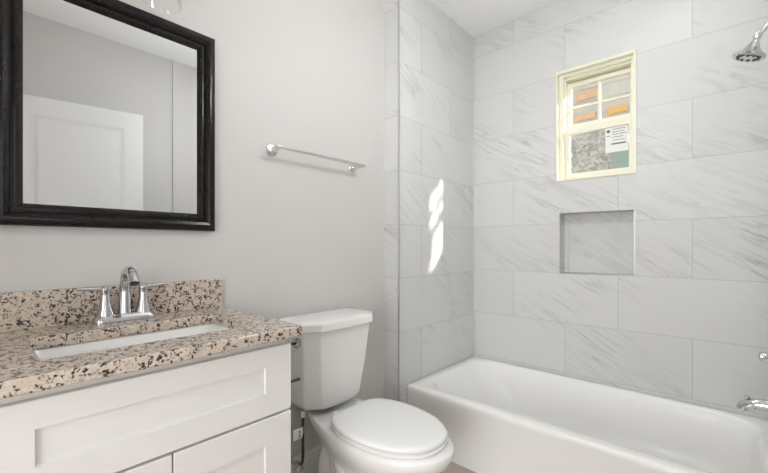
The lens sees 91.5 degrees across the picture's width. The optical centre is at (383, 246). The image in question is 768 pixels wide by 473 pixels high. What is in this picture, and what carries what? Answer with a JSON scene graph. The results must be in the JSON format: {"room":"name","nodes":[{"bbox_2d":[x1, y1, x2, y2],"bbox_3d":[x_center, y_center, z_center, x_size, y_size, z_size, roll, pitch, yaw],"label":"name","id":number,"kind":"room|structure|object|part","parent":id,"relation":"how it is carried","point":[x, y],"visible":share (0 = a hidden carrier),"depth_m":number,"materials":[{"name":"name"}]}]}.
{"room":"bathroom","nodes":[
{"label":"bathroom","id":0,"kind":"room"},
{"bbox_2d":[0,0,383,456],"bbox_3d":[-0.526,-0.198,1.697,0.120,2.665,3.400,0,0,42],"label":"wall","id":1,"kind":"structure","parent":0,"point":[295,234],"depth_m":1.68,"materials":[{"name":"paint"}]},
{"bbox_2d":[0,0,214,230],"bbox_3d":[-0.853,-0.428,1.222,0.031,0.738,0.596,0,0,42],"label":"wall mirror","id":2,"kind":"object","parent":1,"relation":"attached to","point":[107,107],"visible":1,"depth_m":1.18,"materials":[{"name":"black wood"}]},
{"bbox_2d":[0,279,221,332],"bbox_3d":[-0.870,0.180,1.213,0.019,0.106,0.687,0,0,42],"label":"backsplash","id":3,"kind":"structure","parent":1,"relation":"attached to","point":[22,310],"depth_m":1.14,"materials":[{"name":"stone"}]},
{"bbox_2d":[291,444,320,472],"bbox_3d":[-0.329,1.052,1.813,0.015,0.165,0.998,0,0,42],"label":"baseboard","id":4,"kind":"structure","parent":1,"relation":"attached to","point":[311,456],"depth_m":1.78,"materials":[{"name":"paint"}]},
{"bbox_2d":[266,144,364,172],"bbox_3d":[-0.304,-0.421,1.795,0.076,0.052,0.536,0,0,42],"label":"towel bar","id":5,"kind":"object","parent":1,"relation":"attached to","point":[271,150],"visible":1,"depth_m":1.71,"materials":[{"name":"silver metal"}]},
{"bbox_3d":[-0.469,-0.421,1.618,0.069,0.052,0.052,0,0,42],"label":"post","id":6,"kind":"part","parent":5,"relation":"part of","materials":[{"name":"silver metal"}]},
{"bbox_3d":[-0.144,-0.421,1.976,0.069,0.052,0.052,0,0,42],"label":"post","id":7,"kind":"part","parent":5,"relation":"part of","materials":[{"name":"silver metal"}]},
{"bbox_2d":[384,0,473,403],"bbox_3d":[0.329,-0.198,2.466,0.114,2.665,0.852,0,0,42],"label":"wall","id":8,"kind":"structure","parent":0,"point":[437,54],"depth_m":2.31,"materials":[{"name":"tile"}]},
{"bbox_2d":[398,0,399,400],"bbox_3d":[0.085,-0.198,2.114,0.009,2.665,0.009,0,0,42],"label":"trim","id":9,"kind":"structure","parent":8,"relation":"attached to","point":[398,0],"depth_m":2.11,"materials":[{"name":"metal"}]},
{"bbox_2d":[442,461,475,472],"bbox_3d":[-0.290,1.185,-0.089,4.200,0.100,5.730,0,0,42],"label":"floor","id":10,"kind":"structure","parent":0,"point":[453,467],"depth_m":1.91,"materials":[{"name":"tile"}]},
{"bbox_2d":[0,340,290,472],"bbox_3d":[-0.683,0.700,1.043,0.522,0.871,0.640,0,0,42],"label":"vanity cabinet","id":11,"kind":"object","parent":10,"relation":"on","point":[225,412],"visible":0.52,"depth_m":0.86,"materials":[{"name":"white paint"}]},
{"bbox_3d":[-0.604,0.756,0.755,0.018,0.548,0.319,0,0,42],"label":"door","id":12,"kind":"part","parent":11,"relation":"part of","materials":[{"name":"white paint"}]},
{"bbox_2d":[0,279,302,399],"bbox_3d":[-0.673,0.195,1.035,0.549,0.137,0.687,0,0,42],"label":"countertop","id":13,"kind":"structure","parent":11,"relation":"on","point":[30,321],"depth_m":1.03,"materials":[{"name":"stone"}]},
{"bbox_2d":[76,266,166,324],"bbox_3d":[-0.821,0.146,1.187,0.174,0.173,0.176,0,0,-2],"label":"sink faucet","id":14,"kind":"object","parent":13,"relation":"on","point":[129,276],"visible":1,"depth_m":1.17,"materials":[{"name":"silver metal"}]},
{"bbox_3d":[-0.879,0.130,1.124,0.015,0.018,0.069,0,0,40],"label":"lever","id":15,"kind":"part","parent":14,"relation":"part of","materials":[{"name":"silver metal"}]},
{"bbox_3d":[-0.857,0.170,1.150,0.046,0.090,0.046,0,0,42],"label":"handle","id":16,"kind":"part","parent":14,"relation":"part of","materials":[{"name":"silver metal"}]},
{"bbox_3d":[-0.823,0.221,1.188,0.057,0.024,0.164,0,0,42],"label":"plate","id":17,"kind":"part","parent":14,"relation":"part of","materials":[{"name":"silver metal"}]},
{"bbox_3d":[-0.786,0.137,1.155,0.135,0.154,0.037,0,0,42],"label":"spout","id":18,"kind":"part","parent":14,"relation":"part of","materials":[{"name":"silver metal"}]},
{"bbox_3d":[-0.788,0.170,1.226,0.046,0.090,0.046,0,0,42],"label":"handle","id":19,"kind":"part","parent":14,"relation":"part of","materials":[{"name":"silver metal"}]},
{"bbox_3d":[-0.765,0.130,1.250,0.015,0.018,0.069,0,0,44],"label":"lever","id":20,"kind":"part","parent":14,"relation":"part of","materials":[{"name":"silver metal"}]},
{"bbox_2d":[34,324,228,358],"bbox_3d":[-0.648,0.343,1.028,0.302,0.158,0.498,0,0,42],"label":"sink basin","id":21,"kind":"object","parent":13,"relation":"in","point":[85,347],"visible":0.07,"depth_m":1.10,"materials":[{"name":"ceramic"}]},
{"bbox_3d":[-0.388,0.756,0.994,0.018,0.548,0.318,0,0,42],"label":"door","id":22,"kind":"part","parent":11,"relation":"part of","materials":[{"name":"white paint"}]},
{"bbox_2d":[280,307,453,472],"bbox_3d":[-0.066,0.725,1.545,0.742,0.822,0.480,0,0,42],"label":"toilet","id":23,"kind":"object","parent":10,"relation":"on","point":[374,435],"visible":1,"depth_m":1.57,"materials":[{"name":"ceramic"}]},
{"bbox_3d":[-0.365,0.405,1.575,0.044,0.044,0.034,0,0,28],"label":"flush handle","id":24,"kind":"part","parent":23,"relation":"part of","materials":[{"name":"silver metal"}]},
{"bbox_2d":[291,410,305,472],"bbox_3d":[-0.399,0.859,1.654,0.123,0.274,0.072,0,0,42],"label":"supply hose","id":25,"kind":"object","parent":23,"relation":"attached to","point":[298,433],"visible":0.91,"depth_m":1.63,"materials":[{"name":"plastic"}]},
{"bbox_3d":[-0.368,0.970,1.638,0.010,0.036,0.036,0,0,42],"label":"valve knob","id":26,"kind":"part","parent":25,"relation":"part of","materials":[{"name":"silver metal"}]},
{"bbox_3d":[-0.236,0.337,1.735,0.234,0.046,0.428,0,0,42],"label":"tank lid","id":27,"kind":"part","parent":23,"relation":"part of","materials":[{"name":"ceramic"}]},
{"bbox_3d":[-0.240,0.541,1.738,0.217,0.363,0.407,0,0,42],"label":"tank","id":28,"kind":"part","parent":23,"relation":"part of","materials":[{"name":"ceramic"}]},
{"bbox_3d":[0.029,0.727,1.494,0.469,0.018,0.370,0,0,42],"label":"seat","id":29,"kind":"part","parent":23,"relation":"part of","materials":[{"name":"plastic"}]},
{"bbox_3d":[0.029,0.705,1.494,0.467,0.024,0.368,0,0,42],"label":"lid","id":30,"kind":"part","parent":23,"relation":"part of","materials":[{"name":"plastic"}]},
{"bbox_2d":[407,356,767,472],"bbox_3d":[0.957,0.966,1.940,1.520,0.338,0.783,0,0,42],"label":"bathtub","id":31,"kind":"object","parent":10,"relation":"on","point":[497,416],"visible":0.94,"depth_m":1.90,"materials":[{"name":"ceramic"}]},
{"bbox_2d":[429,0,562,37],"bbox_3d":[-0.290,-1.580,-0.089,4.200,0.100,5.730,0,0,42],"label":"ceiling","id":32,"kind":"structure","parent":0,"point":[476,17],"depth_m":2.44,"materials":[{"name":"paint"}]},
{"bbox_2d":[474,0,767,418],"bbox_3d":[1.370,-0.198,2.185,2.034,2.665,0.130,0,0,42],"label":"wall","id":33,"kind":"structure","parent":0,"point":[690,325],"depth_m":2.07,"materials":[{"name":"tile"}]},
{"bbox_2d":[556,49,636,181],"bbox_3d":[1.280,-0.749,2.259,0.425,0.688,0.136,0,0,42],"label":"window","id":34,"kind":"structure","parent":33,"relation":"in","point":[620,130],"depth_m":2.25,"materials":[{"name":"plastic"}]},
{"bbox_3d":[1.289,-0.579,2.255,0.356,0.316,0.030,0,0,42],"label":"sash","id":35,"kind":"part","parent":34,"relation":"part of","materials":[{"name":"plastic"}]},
{"bbox_3d":[1.312,-0.885,2.280,0.356,0.297,0.030,0,0,42],"label":"sash","id":36,"kind":"part","parent":34,"relation":"part of","materials":[{"name":"plastic"}]},
{"bbox_2d":[607,127,625,144],"bbox_3d":[1.357,-0.644,2.189,0.098,0.091,0.001,0,0,42],"label":"print","id":37,"kind":"object","parent":34,"relation":"attached to","point":[615,135],"depth_m":2.19},
{"bbox_2d":[559,208,634,276],"bbox_3d":[1.247,-0.021,2.213,0.398,0.380,0.010,0,0,42],"label":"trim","id":38,"kind":"structure","parent":33,"relation":"attached to","point":[633,208],"depth_m":2.24,"materials":[{"name":"metal"}]},
{"bbox_3d":[1.647,-0.198,1.271,0.396,2.665,0.852,0,0,42],"label":"wall","id":39,"kind":"structure","parent":0,"visible":0},
{"bbox_2d":[732,22,767,61],"bbox_3d":[1.468,-0.837,1.474,0.146,0.206,0.104,0,0,42],"label":"shower head","id":40,"kind":"object","parent":39,"relation":"attached to","point":[752,52],"visible":1,"depth_m":1.46},
{"bbox_3d":[1.492,-0.871,1.446,0.072,0.090,0.017,0,0,42],"label":"shower arm","id":41,"kind":"part","parent":40,"relation":"part of","materials":[{"name":"silver metal"}]},
{"bbox_2d":[736,395,767,411],"bbox_3d":[1.469,0.623,1.468,0.129,0.058,0.048,0,0,42],"label":"tub spout","id":42,"kind":"object","parent":39,"relation":"attached to","point":[747,404],"visible":1,"depth_m":1.47,"materials":[{"name":"silver metal"}]},
{"bbox_2d":[758,351,767,362],"bbox_3d":[1.493,0.429,1.446,0.065,0.160,0.160,0,0,42],"label":"tub valve","id":43,"kind":"object","parent":39,"relation":"attached to","point":[763,356],"visible":1,"depth_m":1.45,"materials":[{"name":"silver metal"}]},
{"label":"outside","id":44,"kind":"structure","parent":0,"visible":0},
{"bbox_2d":[571,74,629,173],"bbox_3d":[2.672,-0.715,4.520,3.800,4.300,0.460,0,0,42],"label":"neighbouring house","id":45,"kind":"structure","parent":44,"point":[588,154],"depth_m":4.44,"materials":[{"name":"stone"}]},
{"bbox_3d":[2.697,-0.995,4.242,0.190,0.460,0.080,0,0,42],"label":"panel","id":46,"kind":"part","parent":45,"relation":"part of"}
]}

